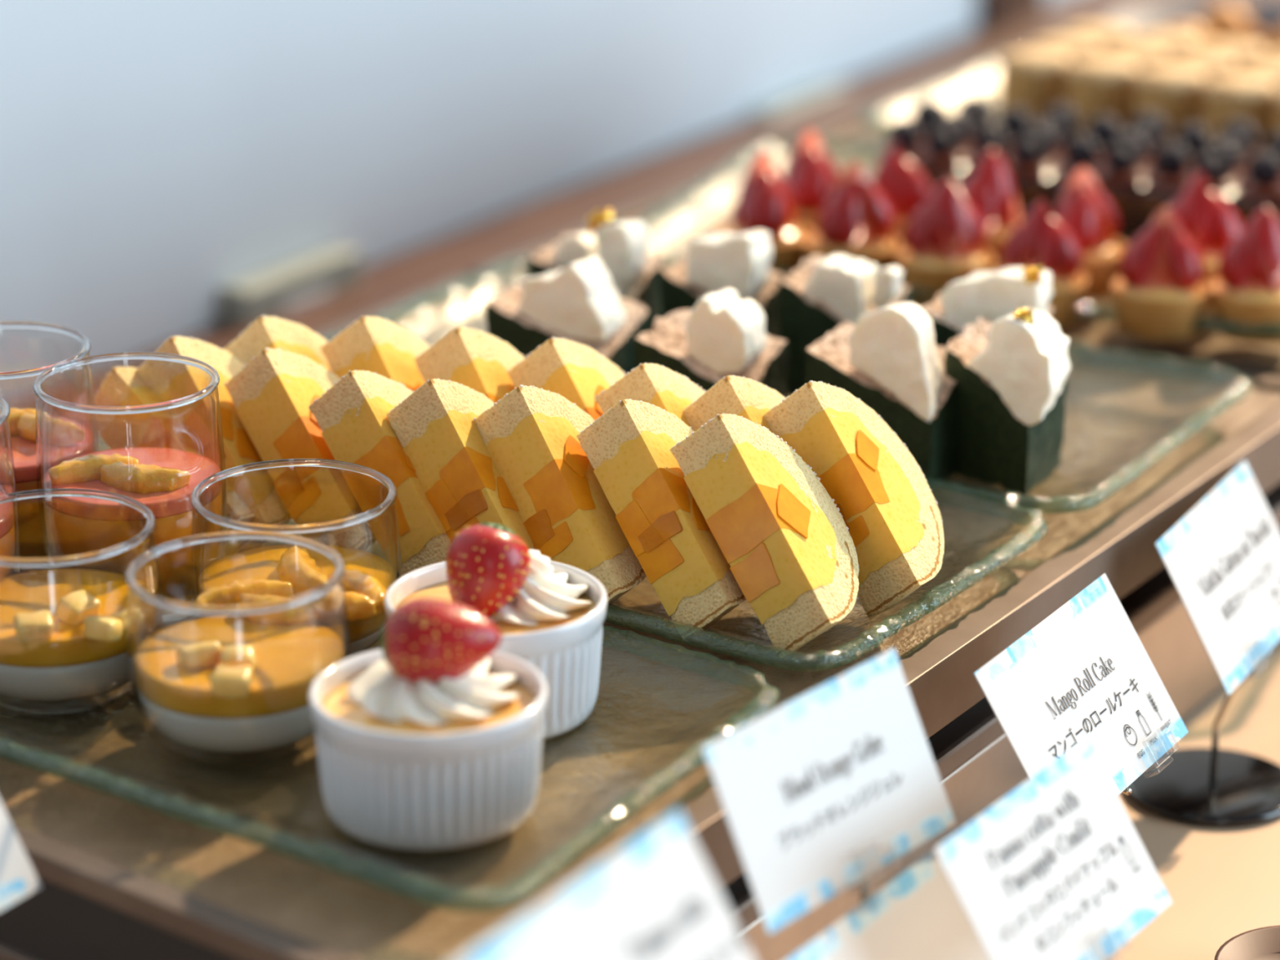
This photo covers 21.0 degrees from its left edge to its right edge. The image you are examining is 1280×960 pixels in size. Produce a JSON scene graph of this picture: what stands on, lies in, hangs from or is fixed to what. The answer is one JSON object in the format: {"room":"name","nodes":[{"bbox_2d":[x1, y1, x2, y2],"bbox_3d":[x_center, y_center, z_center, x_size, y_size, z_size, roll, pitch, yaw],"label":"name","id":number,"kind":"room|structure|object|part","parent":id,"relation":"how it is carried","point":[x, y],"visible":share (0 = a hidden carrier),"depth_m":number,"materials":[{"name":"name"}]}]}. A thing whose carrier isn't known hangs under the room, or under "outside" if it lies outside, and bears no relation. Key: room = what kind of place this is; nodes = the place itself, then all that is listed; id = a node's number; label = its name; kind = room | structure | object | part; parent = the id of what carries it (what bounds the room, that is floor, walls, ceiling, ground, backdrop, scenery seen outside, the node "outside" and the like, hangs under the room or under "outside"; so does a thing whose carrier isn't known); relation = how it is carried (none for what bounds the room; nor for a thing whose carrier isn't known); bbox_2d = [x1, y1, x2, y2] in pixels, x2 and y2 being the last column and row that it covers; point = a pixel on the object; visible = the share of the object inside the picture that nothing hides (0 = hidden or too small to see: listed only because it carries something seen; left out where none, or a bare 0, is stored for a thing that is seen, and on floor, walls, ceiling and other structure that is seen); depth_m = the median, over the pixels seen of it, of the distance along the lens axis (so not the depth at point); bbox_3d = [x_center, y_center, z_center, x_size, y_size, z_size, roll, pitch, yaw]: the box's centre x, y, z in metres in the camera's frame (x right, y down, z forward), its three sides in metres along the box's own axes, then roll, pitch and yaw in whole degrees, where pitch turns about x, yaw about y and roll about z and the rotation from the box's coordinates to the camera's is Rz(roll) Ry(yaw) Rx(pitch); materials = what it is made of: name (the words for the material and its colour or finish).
{"room":"dessert buffet","nodes":[
{"label":"dessert buffet","id":0,"kind":"room"},
{"bbox_2d":[0,0,1048,408],"bbox_3d":[-0.058,-0.757,1.917,0.121,3.000,4.800,12,23,30],"label":"wall","id":1,"kind":"structure","parent":0,"point":[157,157],"depth_m":1.81,"materials":[{"name":"paint"}]},
{"bbox_2d":[218,244,361,326],"bbox_3d":[-0.182,-0.076,1.813,0.021,0.075,0.098,12,23,30],"label":"wall outlet","id":2,"kind":"object","parent":1,"relation":"attached to","point":[286,287],"visible":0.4,"depth_m":1.79,"materials":[{"name":"plastic"}]},
{"bbox_2d":[283,286,329,313],"bbox_3d":[-0.175,-0.074,1.809,0.003,0.048,0.039,12,23,30],"label":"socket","id":3,"kind":"object","parent":2,"relation":"attached to","point":[294,297],"depth_m":1.80,"materials":[{"name":"plastic"}]},
{"bbox_2d":[747,82,848,119],"bbox_3d":[0.104,-0.214,2.240,0.021,0.070,0.100,12,23,30],"label":"wall outlet","id":4,"kind":"object","parent":1,"relation":"attached to","point":[780,108],"visible":0.19,"depth_m":2.22,"materials":[{"name":"plastic"}]},
{"bbox_2d":[977,0,1044,30],"bbox_3d":[0.266,-1.261,2.139,0.020,2.000,0.070,12,23,30],"label":"wall post","id":5,"kind":"object","parent":1,"relation":"attached to","point":[1000,15],"visible":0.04,"depth_m":2.44,"materials":[{"name":"brown wood"}]},
{"bbox_3d":[0.776,0.963,1.588,6.000,0.020,6.000,12,23,30],"label":"floor","id":6,"kind":"structure","parent":0,"visible":0},
{"bbox_3d":[0.750,0.235,2.322,1.050,0.860,3.650,12,23,30],"label":"cabinet","id":7,"kind":"object","parent":6,"relation":"on","visible":0},
{"bbox_2d":[1106,640,1279,959],"bbox_3d":[0.755,-0.198,2.196,1.170,0.040,3.800,12,23,30],"label":"countertop","id":8,"kind":"structure","parent":7,"relation":"on","point":[1221,884],"depth_m":1.21,"materials":[{"name":"beige"}]},
{"bbox_2d":[0,273,1279,959],"bbox_3d":[-0.051,0.063,1.251,0.391,0.102,0.621,12,23,30],"label":"display counter","id":9,"kind":"object","parent":8,"relation":"on","point":[119,878],"visible":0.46,"depth_m":1.06,"materials":[{"name":"wood"}]},
{"bbox_2d":[0,541,780,911],"bbox_3d":[-0.132,0.061,1.087,0.359,0.016,0.185,14,24,34],"label":"glass plate","id":10,"kind":"object","parent":9,"relation":"on","point":[12,732],"visible":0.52,"depth_m":0.99,"materials":[{"name":"glass"}]},
{"bbox_2d":[0,396,20,579],"bbox_3d":[-0.229,0.016,1.099,0.062,0.080,0.062,0,20,0],"label":"glass","id":11,"kind":"object","parent":10,"relation":"on","point":[8,544],"visible":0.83,"depth_m":1.09,"materials":[{"name":"white"}]},
{"bbox_2d":[0,320,98,573],"bbox_3d":[-0.214,-0.007,1.163,0.061,0.080,0.061,14,24,35],"label":"glass","id":12,"kind":"object","parent":10,"relation":"on","point":[63,439],"visible":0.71,"depth_m":1.15,"materials":[{"name":"white"}]},
{"bbox_2d":[0,488,162,714],"bbox_3d":[-0.182,0.039,1.073,0.067,0.054,0.067,0,20,0],"label":"glass","id":13,"kind":"object","parent":10,"relation":"on","point":[63,631],"visible":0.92,"depth_m":1.05,"materials":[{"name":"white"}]},
{"bbox_2d":[32,351,226,626],"bbox_3d":[-0.167,0.005,1.131,0.061,0.080,0.061,-14,24,-35],"label":"glass","id":14,"kind":"object","parent":10,"relation":"on","point":[164,480],"visible":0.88,"depth_m":1.11,"materials":[{"name":"white"}]},
{"bbox_2d":[124,530,350,765],"bbox_3d":[-0.121,0.052,1.036,0.067,0.054,0.069,0,20,0],"label":"glass","id":15,"kind":"object","parent":10,"relation":"on","point":[225,682],"visible":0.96,"depth_m":1.02,"materials":[{"name":"white"}]},
{"bbox_2d":[190,458,401,657],"bbox_3d":[-0.108,0.032,1.093,0.067,0.054,0.081,-3,20,-8],"label":"glass","id":16,"kind":"object","parent":10,"relation":"on","point":[273,573],"visible":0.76,"depth_m":1.08,"materials":[{"name":"white"}]},
{"bbox_2d":[308,596,547,850],"bbox_3d":[-0.060,0.066,0.986,0.068,0.062,0.068,-14,24,-34],"label":"ramekin","id":17,"kind":"object","parent":10,"relation":"on","point":[430,739],"visible":1,"depth_m":0.97,"materials":[{"name":"ceramic"}]},
{"bbox_2d":[383,522,607,739],"bbox_3d":[-0.044,0.042,1.054,0.068,0.062,0.068,12,23,30],"label":"ramekin","id":18,"kind":"object","parent":10,"relation":"on","point":[549,615],"visible":0.61,"depth_m":1.04,"materials":[{"name":"ceramic"}]},
{"bbox_2d":[94,435,1047,671],"bbox_3d":[-0.035,0.008,1.229,0.347,0.016,0.171,14,24,33],"label":"glass plate","id":19,"kind":"object","parent":9,"relation":"on","point":[665,618],"visible":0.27,"depth_m":1.12,"materials":[{"name":"glass"}]},
{"bbox_2d":[84,366,255,559],"bbox_3d":[-0.151,-0.009,1.193,0.078,0.059,0.044,18,26,41],"label":"slice","id":20,"kind":"object","parent":19,"relation":"on","point":[122,387],"visible":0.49,"depth_m":1.19,"materials":[{"name":"food"}]},
{"bbox_2d":[134,335,291,555],"bbox_3d":[-0.137,-0.014,1.191,0.044,0.071,0.070,-17,25,-39],"label":"slice","id":21,"kind":"object","parent":19,"relation":"on","point":[168,380],"visible":0.56,"depth_m":1.18,"materials":[{"name":"food"}]},
{"bbox_2d":[222,315,332,372],"bbox_3d":[-0.110,-0.022,1.214,0.045,0.071,0.070,-18,26,-40],"label":"slice","id":22,"kind":"object","parent":19,"relation":"on","point":[270,332],"visible":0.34,"depth_m":1.21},
{"bbox_2d":[223,347,377,551],"bbox_3d":[-0.104,-0.010,1.179,0.045,0.071,0.071,-17,26,-39],"label":"slice","id":23,"kind":"object","parent":19,"relation":"on","point":[272,395],"visible":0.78,"depth_m":1.17,"materials":[{"name":"food"}]},
{"bbox_2d":[320,315,431,391],"bbox_3d":[-0.075,-0.021,1.208,0.045,0.073,0.068,-16,25,-37],"label":"slice","id":24,"kind":"object","parent":19,"relation":"on","point":[382,347],"visible":0.37,"depth_m":1.20,"materials":[{"name":"food"}]},
{"bbox_2d":[307,369,450,576],"bbox_3d":[-0.073,-0.002,1.157,0.045,0.071,0.071,-17,26,-40],"label":"slice","id":25,"kind":"object","parent":19,"relation":"on","point":[351,416],"visible":0.67,"depth_m":1.15,"materials":[{"name":"food"}]},
{"bbox_2d":[386,378,535,550],"bbox_3d":[-0.047,0.002,1.144,0.045,0.072,0.069,-18,27,-41],"label":"slice","id":26,"kind":"object","parent":19,"relation":"on","point":[435,426],"visible":0.63,"depth_m":1.13,"materials":[{"name":"food"}]},
{"bbox_2d":[413,326,524,403],"bbox_3d":[-0.042,-0.017,1.195,0.045,0.074,0.068,-17,26,-40],"label":"slice","id":27,"kind":"object","parent":19,"relation":"on","point":[478,360],"visible":0.3,"depth_m":1.19,"materials":[{"name":"food"}]},
{"bbox_2d":[473,384,646,606],"bbox_3d":[-0.018,0.005,1.136,0.045,0.073,0.069,-17,26,-39],"label":"slice","id":28,"kind":"object","parent":19,"relation":"on","point":[529,434],"visible":0.82,"depth_m":1.12,"materials":[{"name":"food"}]},
{"bbox_2d":[506,337,626,420],"bbox_3d":[-0.008,-0.013,1.187,0.045,0.072,0.069,-18,26,-40],"label":"slice","id":29,"kind":"object","parent":19,"relation":"on","point":[575,371],"visible":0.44,"depth_m":1.18,"materials":[{"name":"food"}]},
{"bbox_2d":[594,362,706,429],"bbox_3d":[0.023,-0.004,1.161,0.045,0.073,0.069,-18,26,-41],"label":"slice","id":30,"kind":"object","parent":19,"relation":"on","point":[658,385],"visible":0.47,"depth_m":1.15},
{"bbox_2d":[576,399,746,639],"bbox_3d":[0.017,0.009,1.125,0.045,0.072,0.070,-18,26,-40],"label":"slice","id":31,"kind":"object","parent":19,"relation":"on","point":[628,447],"visible":0.82,"depth_m":1.11,"materials":[{"name":"food"}]},
{"bbox_3d":[-0.035,0.009,1.229,0.336,0.015,0.159,14,24,33],"label":"glass","id":32,"kind":"part","parent":19,"relation":"part of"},
{"bbox_2d":[682,374,786,432],"bbox_3d":[0.052,0.000,1.150,0.045,0.071,0.070,-18,26,-41],"label":"slice","id":33,"kind":"object","parent":19,"relation":"on","point":[750,399],"visible":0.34,"depth_m":1.15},
{"bbox_2d":[669,413,858,657],"bbox_3d":[0.047,0.014,1.111,0.045,0.072,0.069,-18,26,-41],"label":"slice","id":34,"kind":"object","parent":19,"relation":"on","point":[786,544],"visible":1,"depth_m":1.10,"materials":[{"name":"food"}]},
{"bbox_2d":[763,380,944,618],"bbox_3d":[0.078,0.003,1.142,0.045,0.072,0.069,-18,26,-41],"label":"slice","id":35,"kind":"object","parent":19,"relation":"on","point":[889,508],"visible":0.93,"depth_m":1.13,"materials":[{"name":"food"}]},
{"bbox_2d":[324,257,1253,515],"bbox_3d":[0.050,-0.038,1.357,0.348,0.016,0.185,11,22,28],"label":"glass plate","id":36,"kind":"object","parent":9,"relation":"on","point":[1169,435],"visible":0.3,"depth_m":1.28,"materials":[{"name":"glass"}]},
{"bbox_2d":[485,256,650,374],"bbox_3d":[-0.026,-0.055,1.313,0.054,0.065,0.040,6,20,16],"label":"cake","id":37,"kind":"object","parent":36,"relation":"on","point":[579,302],"visible":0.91,"depth_m":1.30,"materials":[{"name":"food"}]},
{"bbox_2d":[528,209,664,332],"bbox_3d":[-0.017,-0.079,1.375,0.042,0.069,0.043,8,21,22],"label":"cake","id":38,"kind":"object","parent":36,"relation":"on","point":[621,247],"visible":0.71,"depth_m":1.36,"materials":[{"name":"white food"}]},
{"bbox_2d":[634,288,787,398],"bbox_3d":[0.026,-0.041,1.273,0.044,0.064,0.043,10,22,26],"label":"cake","id":39,"kind":"object","parent":36,"relation":"on","point":[722,335],"visible":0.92,"depth_m":1.26,"materials":[{"name":"food"}]},
{"bbox_2d":[659,229,783,338],"bbox_3d":[0.034,-0.070,1.355,0.039,0.065,0.041,9,21,23],"label":"cake","id":40,"kind":"object","parent":36,"relation":"on","point":[716,263],"visible":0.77,"depth_m":1.34,"materials":[{"name":"food"}]},
{"bbox_2d":[777,254,911,396],"bbox_3d":[0.081,-0.061,1.341,0.045,0.056,0.041,10,22,26],"label":"cake","id":41,"kind":"object","parent":36,"relation":"on","point":[824,295],"visible":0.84,"depth_m":1.32,"materials":[{"name":"food"}]},
{"bbox_2d":[804,302,957,491],"bbox_3d":[0.091,-0.036,1.257,0.057,0.067,0.041,12,23,30],"label":"cake","id":42,"kind":"object","parent":36,"relation":"on","point":[891,361],"visible":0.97,"depth_m":1.24,"materials":[{"name":"food"}]},
{"bbox_2d":[921,266,1053,348],"bbox_3d":[0.132,-0.054,1.308,0.044,0.066,0.044,6,20,16],"label":"cake","id":43,"kind":"object","parent":36,"relation":"on","point":[989,296],"visible":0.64,"depth_m":1.29,"materials":[{"name":"white food"}]},
{"bbox_2d":[944,306,1071,494],"bbox_3d":[0.137,-0.035,1.251,0.039,0.069,0.061,-18,26,-41],"label":"cake","id":44,"kind":"object","parent":36,"relation":"on","point":[1010,374],"visible":1,"depth_m":1.24,"materials":[{"name":"white food"}]},
{"bbox_2d":[0,0,1279,425],"bbox_3d":[0.347,-0.304,2.416,0.219,0.012,3.730,12,23,30],"label":"ledge","id":45,"kind":"object","parent":8,"relation":"on","point":[393,277],"visible":0.22,"depth_m":2.03,"materials":[{"name":"brown wood"}]},
{"bbox_2d":[848,838,899,904],"bbox_3d":[0.064,0.154,0.986,0.038,0.109,0.038,0,20,0],"label":"card stand","id":46,"kind":"object","parent":8,"relation":"on","point":[865,888],"visible":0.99,"depth_m":0.97,"materials":[{"name":"clear plastic"}]},
{"bbox_2d":[702,648,955,934],"bbox_3d":[0.054,0.086,0.969,0.024,0.049,0.090,15,25,36],"label":"name card","id":47,"kind":"object","parent":46,"relation":"on","point":[847,763],"visible":1,"depth_m":0.97,"materials":[{"name":"paper"}]},
{"bbox_3d":[0.064,0.158,0.987,0.002,0.093,0.002,-8,21,-21],"label":"stem","id":48,"kind":"part","parent":46,"relation":"part of","materials":[{"name":"gold metal"}]},
{"bbox_2d":[469,26,1279,377],"bbox_3d":[0.268,-0.105,1.723,0.391,0.102,0.668,12,23,30],"label":"serving tray","id":49,"kind":"object","parent":8,"relation":"on","point":[1263,359],"visible":0.19,"depth_m":1.63,"materials":[{"name":"glass"}]},
{"bbox_2d":[860,48,1025,131],"bbox_3d":[0.310,-0.175,1.748,0.363,0.016,0.203,12,23,30],"label":"glass plate","id":50,"kind":"object","parent":49,"relation":"on","point":[994,58],"visible":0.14,"depth_m":1.82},
{"bbox_3d":[0.310,-0.174,1.748,0.351,0.015,0.191,12,23,30],"label":"glass","id":51,"kind":"part","parent":50,"relation":"part of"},
{"bbox_2d":[998,48,1070,123],"bbox_3d":[0.198,-0.192,1.729,0.036,0.046,0.036,12,23,30],"label":"cake","id":52,"kind":"object","parent":50,"relation":"on","point":[1033,79],"visible":0.7,"depth_m":1.71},
{"bbox_2d":[1032,35,1102,61],"bbox_3d":[0.218,-0.202,1.759,0.036,0.046,0.036,12,23,30],"label":"cake","id":53,"kind":"object","parent":50,"relation":"on","point":[1077,47],"visible":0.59,"depth_m":1.74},
{"bbox_2d":[1064,22,1133,47],"bbox_3d":[0.238,-0.213,1.788,0.036,0.046,0.036,12,23,30],"label":"cake","id":54,"kind":"object","parent":50,"relation":"on","point":[1109,34],"visible":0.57,"depth_m":1.77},
{"bbox_2d":[1065,56,1137,134],"bbox_3d":[0.229,-0.185,1.711,0.036,0.046,0.036,12,23,30],"label":"cake","id":55,"kind":"object","parent":50,"relation":"on","point":[1095,86],"visible":0.71,"depth_m":1.70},
{"bbox_2d":[1097,43,1168,70],"bbox_3d":[0.249,-0.196,1.740,0.036,0.046,0.036,12,23,30],"label":"cake","id":56,"kind":"object","parent":50,"relation":"on","point":[1144,55],"visible":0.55,"depth_m":1.72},
{"bbox_2d":[1128,30,1199,56],"bbox_3d":[0.269,-0.206,1.770,0.036,0.046,0.036,12,23,30],"label":"cake","id":57,"kind":"object","parent":50,"relation":"on","point":[1175,42],"visible":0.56,"depth_m":1.75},
{"bbox_2d":[1132,65,1205,142],"bbox_3d":[0.260,-0.179,1.692,0.036,0.046,0.036,12,23,30],"label":"cake","id":58,"kind":"object","parent":50,"relation":"on","point":[1174,92],"visible":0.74,"depth_m":1.68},
{"bbox_2d":[1164,51,1236,79],"bbox_3d":[0.280,-0.189,1.722,0.036,0.046,0.036,12,23,30],"label":"cake","id":59,"kind":"object","parent":50,"relation":"on","point":[1213,64],"visible":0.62,"depth_m":1.71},
{"bbox_2d":[1195,38,1265,65],"bbox_3d":[0.300,-0.200,1.751,0.036,0.046,0.036,12,23,30],"label":"cake","id":60,"kind":"object","parent":50,"relation":"on","point":[1242,51],"visible":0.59,"depth_m":1.74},
{"bbox_2d":[1200,74,1275,150],"bbox_3d":[0.291,-0.172,1.674,0.036,0.046,0.036,12,23,30],"label":"cake","id":61,"kind":"object","parent":50,"relation":"on","point":[1225,98],"visible":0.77,"depth_m":1.66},
{"bbox_2d":[1232,60,1279,88],"bbox_3d":[0.311,-0.183,1.703,0.036,0.046,0.036,12,23,30],"label":"cake","id":62,"kind":"object","parent":50,"relation":"on","point":[1270,69],"visible":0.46,"depth_m":1.69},
{"bbox_2d":[1262,48,1279,61],"bbox_3d":[0.331,-0.193,1.733,0.036,0.046,0.036,12,23,30],"label":"cake","id":63,"kind":"object","parent":50,"relation":"on","point":[1274,54],"visible":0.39,"depth_m":1.72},
{"bbox_2d":[1271,87,1279,134],"bbox_3d":[0.322,-0.166,1.655,0.036,0.046,0.036,12,23,30],"label":"cake","id":64,"kind":"object","parent":50,"relation":"on","point":[1276,104],"visible":0.5,"depth_m":1.65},
{"bbox_2d":[643,137,1279,337],"bbox_3d":[0.188,-0.107,1.552,0.362,0.016,0.238,8,21,20],"label":"glass plate","id":65,"kind":"object","parent":49,"relation":"on","point":[1096,320],"visible":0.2,"depth_m":1.58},
{"bbox_2d":[713,151,813,279],"bbox_3d":[0.054,-0.116,1.499,0.043,0.056,0.043,-6,20,-15],"label":"tart","id":66,"kind":"object","parent":65,"relation":"on","point":[766,202],"visible":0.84,"depth_m":1.49,"materials":[{"name":"food"}]},
{"bbox_2d":[783,128,839,234],"bbox_3d":[0.076,-0.130,1.540,0.042,0.054,0.042,-6,21,-17],"label":"tart","id":67,"kind":"object","parent":65,"relation":"on","point":[811,173],"visible":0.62,"depth_m":1.53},
{"bbox_2d":[803,161,901,269],"bbox_3d":[0.092,-0.111,1.486,0.042,0.054,0.042,10,22,26],"label":"tart","id":68,"kind":"object","parent":65,"relation":"on","point":[857,220],"visible":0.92,"depth_m":1.48,"materials":[{"name":"food"}]},
{"bbox_2d":[871,140,933,266],"bbox_3d":[0.114,-0.125,1.528,0.041,0.053,0.041,9,21,23],"label":"tart","id":69,"kind":"object","parent":65,"relation":"on","point":[906,188],"visible":0.5,"depth_m":1.52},
{"bbox_2d":[874,112,976,191],"bbox_3d":[0.135,-0.150,1.613,0.043,0.044,0.036,7,21,18],"label":"cake","id":70,"kind":"object","parent":65,"relation":"on","point":[944,153],"visible":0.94,"depth_m":1.60,"materials":[{"name":"black food"}]},
{"bbox_2d":[897,177,995,306],"bbox_3d":[0.130,-0.103,1.466,0.041,0.053,0.041,-16,25,-37],"label":"tart","id":71,"kind":"object","parent":65,"relation":"on","point":[944,239],"visible":0.9,"depth_m":1.46,"materials":[{"name":"food"}]},
{"bbox_2d":[911,94,993,153],"bbox_3d":[0.149,-0.163,1.648,0.043,0.044,0.036,8,21,21],"label":"cake","id":72,"kind":"object","parent":65,"relation":"on","point":[975,112],"visible":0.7,"depth_m":1.64,"materials":[{"name":"black food"}]},
{"bbox_2d":[960,147,1023,271],"bbox_3d":[0.152,-0.119,1.507,0.042,0.055,0.043,-1,20,-3],"label":"tart","id":73,"kind":"object","parent":65,"relation":"on","point":[989,189],"visible":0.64,"depth_m":1.50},
{"bbox_2d":[960,120,1065,219],"bbox_3d":[0.174,-0.145,1.598,0.043,0.044,0.036,9,21,23],"label":"cake","id":74,"kind":"object","parent":65,"relation":"on","point":[1033,166],"visible":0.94,"depth_m":1.58,"materials":[{"name":"black food"}]},
{"bbox_2d":[996,102,1083,162],"bbox_3d":[0.189,-0.158,1.633,0.043,0.044,0.036,10,22,25],"label":"cake","id":75,"kind":"object","parent":65,"relation":"on","point":[1064,120],"visible":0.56,"depth_m":1.62,"materials":[{"name":"black food"}]},
{"bbox_2d":[995,199,1087,328],"bbox_3d":[0.167,-0.092,1.438,0.040,0.052,0.040,-3,20,-8],"label":"tart","id":76,"kind":"object","parent":65,"relation":"on","point":[1040,239],"visible":0.73,"depth_m":1.43,"materials":[{"name":"food"}]},
{"bbox_2d":[1053,165,1127,299],"bbox_3d":[0.189,-0.108,1.479,0.042,0.054,0.042,2,20,6],"label":"tart","id":77,"kind":"object","parent":65,"relation":"on","point":[1088,214],"visible":0.66,"depth_m":1.47,"materials":[{"name":"food"}]},
{"bbox_2d":[1051,128,1154,232],"bbox_3d":[0.214,-0.140,1.583,0.043,0.044,0.036,6,20,15],"label":"cake","id":78,"kind":"object","parent":65,"relation":"on","point":[1121,175],"visible":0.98,"depth_m":1.57,"materials":[{"name":"black food"}]},
{"bbox_2d":[1080,109,1172,171],"bbox_3d":[0.228,-0.152,1.619,0.043,0.044,0.036,7,21,19],"label":"cake","id":79,"kind":"object","parent":65,"relation":"on","point":[1154,134],"visible":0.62,"depth_m":1.61,"materials":[{"name":"black food"}]},
{"bbox_2d":[1111,206,1210,340],"bbox_3d":[0.215,-0.088,1.424,0.041,0.053,0.040,-7,21,-19],"label":"tart","id":80,"kind":"object","parent":65,"relation":"on","point":[1160,292],"visible":1,"depth_m":1.42,"materials":[{"name":"food"}]},
{"bbox_2d":[1139,137,1247,231],"bbox_3d":[0.253,-0.135,1.569,0.043,0.044,0.036,9,22,24],"label":"cake","id":81,"kind":"object","parent":65,"relation":"on","point":[1219,160],"visible":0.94,"depth_m":1.56,"materials":[{"name":"black food"}]},
{"bbox_2d":[1168,171,1244,310],"bbox_3d":[0.238,-0.104,1.465,0.043,0.056,0.043,0,20,0],"label":"tart","id":82,"kind":"object","parent":65,"relation":"on","point":[1206,219],"visible":0.51,"depth_m":1.45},
{"bbox_2d":[1174,117,1260,180],"bbox_3d":[0.268,-0.147,1.604,0.043,0.044,0.036,6,21,18],"label":"cake","id":83,"kind":"object","parent":65,"relation":"on","point":[1245,142],"visible":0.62,"depth_m":1.59,"materials":[{"name":"black food"}]},
{"bbox_2d":[1210,205,1279,343],"bbox_3d":[0.256,-0.087,1.420,0.041,0.054,0.042,14,24,34],"label":"tart","id":84,"kind":"object","parent":65,"relation":"on","point":[1246,293],"visible":1,"depth_m":1.41,"materials":[{"name":"food"}]},
{"bbox_2d":[1232,148,1279,230],"bbox_3d":[0.293,-0.129,1.554,0.043,0.044,0.036,8,21,21],"label":"cake","id":85,"kind":"object","parent":65,"relation":"on","point":[1261,189],"visible":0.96,"depth_m":1.54,"materials":[{"name":"black food"}]},
{"bbox_2d":[1264,129,1279,164],"bbox_3d":[0.307,-0.142,1.589,0.043,0.044,0.036,7,21,20],"label":"cake","id":86,"kind":"object","parent":65,"relation":"on","point":[1273,141],"visible":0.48,"depth_m":1.58,"materials":[{"name":"black food"}]},
{"bbox_2d":[1102,0,1279,35],"bbox_3d":[0.330,-0.239,1.909,0.148,0.026,0.148,0,20,0],"label":"dish","id":87,"kind":"object","parent":49,"relation":"on","point":[1163,15],"visible":0.09,"depth_m":1.97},
{"bbox_2d":[1163,22,1211,42],"bbox_3d":[0.298,-0.237,1.892,0.043,0.027,0.034,-9,22,-25],"label":"pastry","id":88,"kind":"object","parent":87,"relation":"in","point":[1202,35],"visible":0.23,"depth_m":1.88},
{"bbox_2d":[1198,2,1262,40],"bbox_3d":[0.332,-0.255,1.942,0.034,0.027,0.043,1,20,4],"label":"pastry","id":89,"kind":"object","parent":87,"relation":"in","point":[1221,20],"visible":0.75,"depth_m":1.93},
{"bbox_2d":[1253,26,1279,51],"bbox_3d":[0.361,-0.237,1.890,0.043,0.027,0.035,13,23,32],"label":"pastry","id":90,"kind":"object","parent":87,"relation":"in","point":[1271,41],"visible":0.38,"depth_m":1.89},
{"bbox_2d":[1121,729,1178,795],"bbox_3d":[0.151,0.111,1.157,0.045,0.075,0.072,-16,25,-37],"label":"card stand","id":91,"kind":"object","parent":8,"relation":"on","point":[1127,791],"visible":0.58,"depth_m":1.11,"materials":[{"name":"clear plastic"}]},
{"bbox_2d":[973,573,1188,795],"bbox_3d":[0.143,0.072,1.109,0.033,0.051,0.100,11,23,29],"label":"name card","id":92,"kind":"object","parent":91,"relation":"on","point":[1084,670],"visible":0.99,"depth_m":1.11,"materials":[{"name":"paper"}]},
{"bbox_3d":[0.149,0.119,1.144,0.003,0.060,0.055,-6,20,-15],"label":"stem","id":93,"kind":"part","parent":91,"relation":"part of","materials":[{"name":"gold metal"}]},
{"bbox_2d":[1128,641,1279,827],"bbox_3d":[0.209,0.086,1.250,0.064,0.060,0.064,0,20,0],"label":"card stand","id":94,"kind":"object","parent":8,"relation":"on","point":[1215,787],"visible":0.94,"depth_m":1.25,"materials":[{"name":"black metal"}]},
{"bbox_2d":[1155,460,1279,695],"bbox_3d":[0.218,0.034,1.256,0.030,0.052,0.100,10,22,26],"label":"name card","id":95,"kind":"object","parent":94,"relation":"on","point":[1222,558],"visible":1,"depth_m":1.25,"materials":[{"name":"paper"}]},
{"bbox_3d":[0.215,0.089,1.250,0.015,0.045,0.003,3,20,9],"label":"stem","id":96,"kind":"part","parent":94,"relation":"part of","materials":[{"name":"black metal"}]},
{"bbox_2d":[1214,924,1279,959],"bbox_3d":[0.215,0.162,1.106,0.062,0.012,0.062,0,20,0],"label":"wooden dish","id":97,"kind":"object","parent":8,"relation":"on","point":[1262,943],"visible":1,"depth_m":1.13,"materials":[{"name":"brown wood"}]},
{"bbox_3d":[0.072,0.195,0.953,0.045,0.052,0.058,0,20,0],"label":"card stand","id":98,"kind":"object","parent":8,"relation":"on","visible":0},
{"bbox_2d":[786,849,990,959],"bbox_3d":[0.072,0.148,0.961,0.031,0.052,0.100,13,23,31],"label":"name card","id":99,"kind":"object","parent":98,"relation":"attached to","point":[919,914],"visible":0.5,"depth_m":0.98,"materials":[{"name":"paper"}]},
{"bbox_3d":[0.010,0.201,0.820,0.064,0.131,0.064,0,20,0],"label":"card stand","id":100,"kind":"object","parent":8,"relation":"on","visible":0},
{"bbox_2d":[460,808,753,959],"bbox_3d":[-0.004,0.121,0.801,0.032,0.051,0.101,12,23,30],"label":"name card","id":101,"kind":"object","parent":100,"relation":"on","point":[656,897],"visible":1,"depth_m":0.82,"materials":[{"name":"paper"}]},
{"bbox_3d":[-0.195,0.170,0.946,0.064,0.106,0.064,0,20,0],"label":"card stand","id":102,"kind":"object","parent":8,"relation":"on","visible":0},
{"bbox_2d":[0,800,41,911],"bbox_3d":[-0.208,0.102,0.930,0.030,0.052,0.100,12,23,30],"label":"name card","id":103,"kind":"object","parent":102,"relation":"on","point":[19,879],"visible":1,"depth_m":0.97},
{"bbox_3d":[0.132,0.167,0.993,0.038,0.080,0.038,0,20,0],"label":"card stand","id":104,"kind":"object","parent":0,"visible":0},
{"bbox_2d":[933,736,1172,959],"bbox_3d":[0.119,0.113,0.983,0.031,0.046,0.092,13,23,32],"label":"name card","id":105,"kind":"object","parent":104,"relation":"on","point":[1059,860],"visible":1,"depth_m":0.98,"materials":[{"name":"paper"}]}
]}

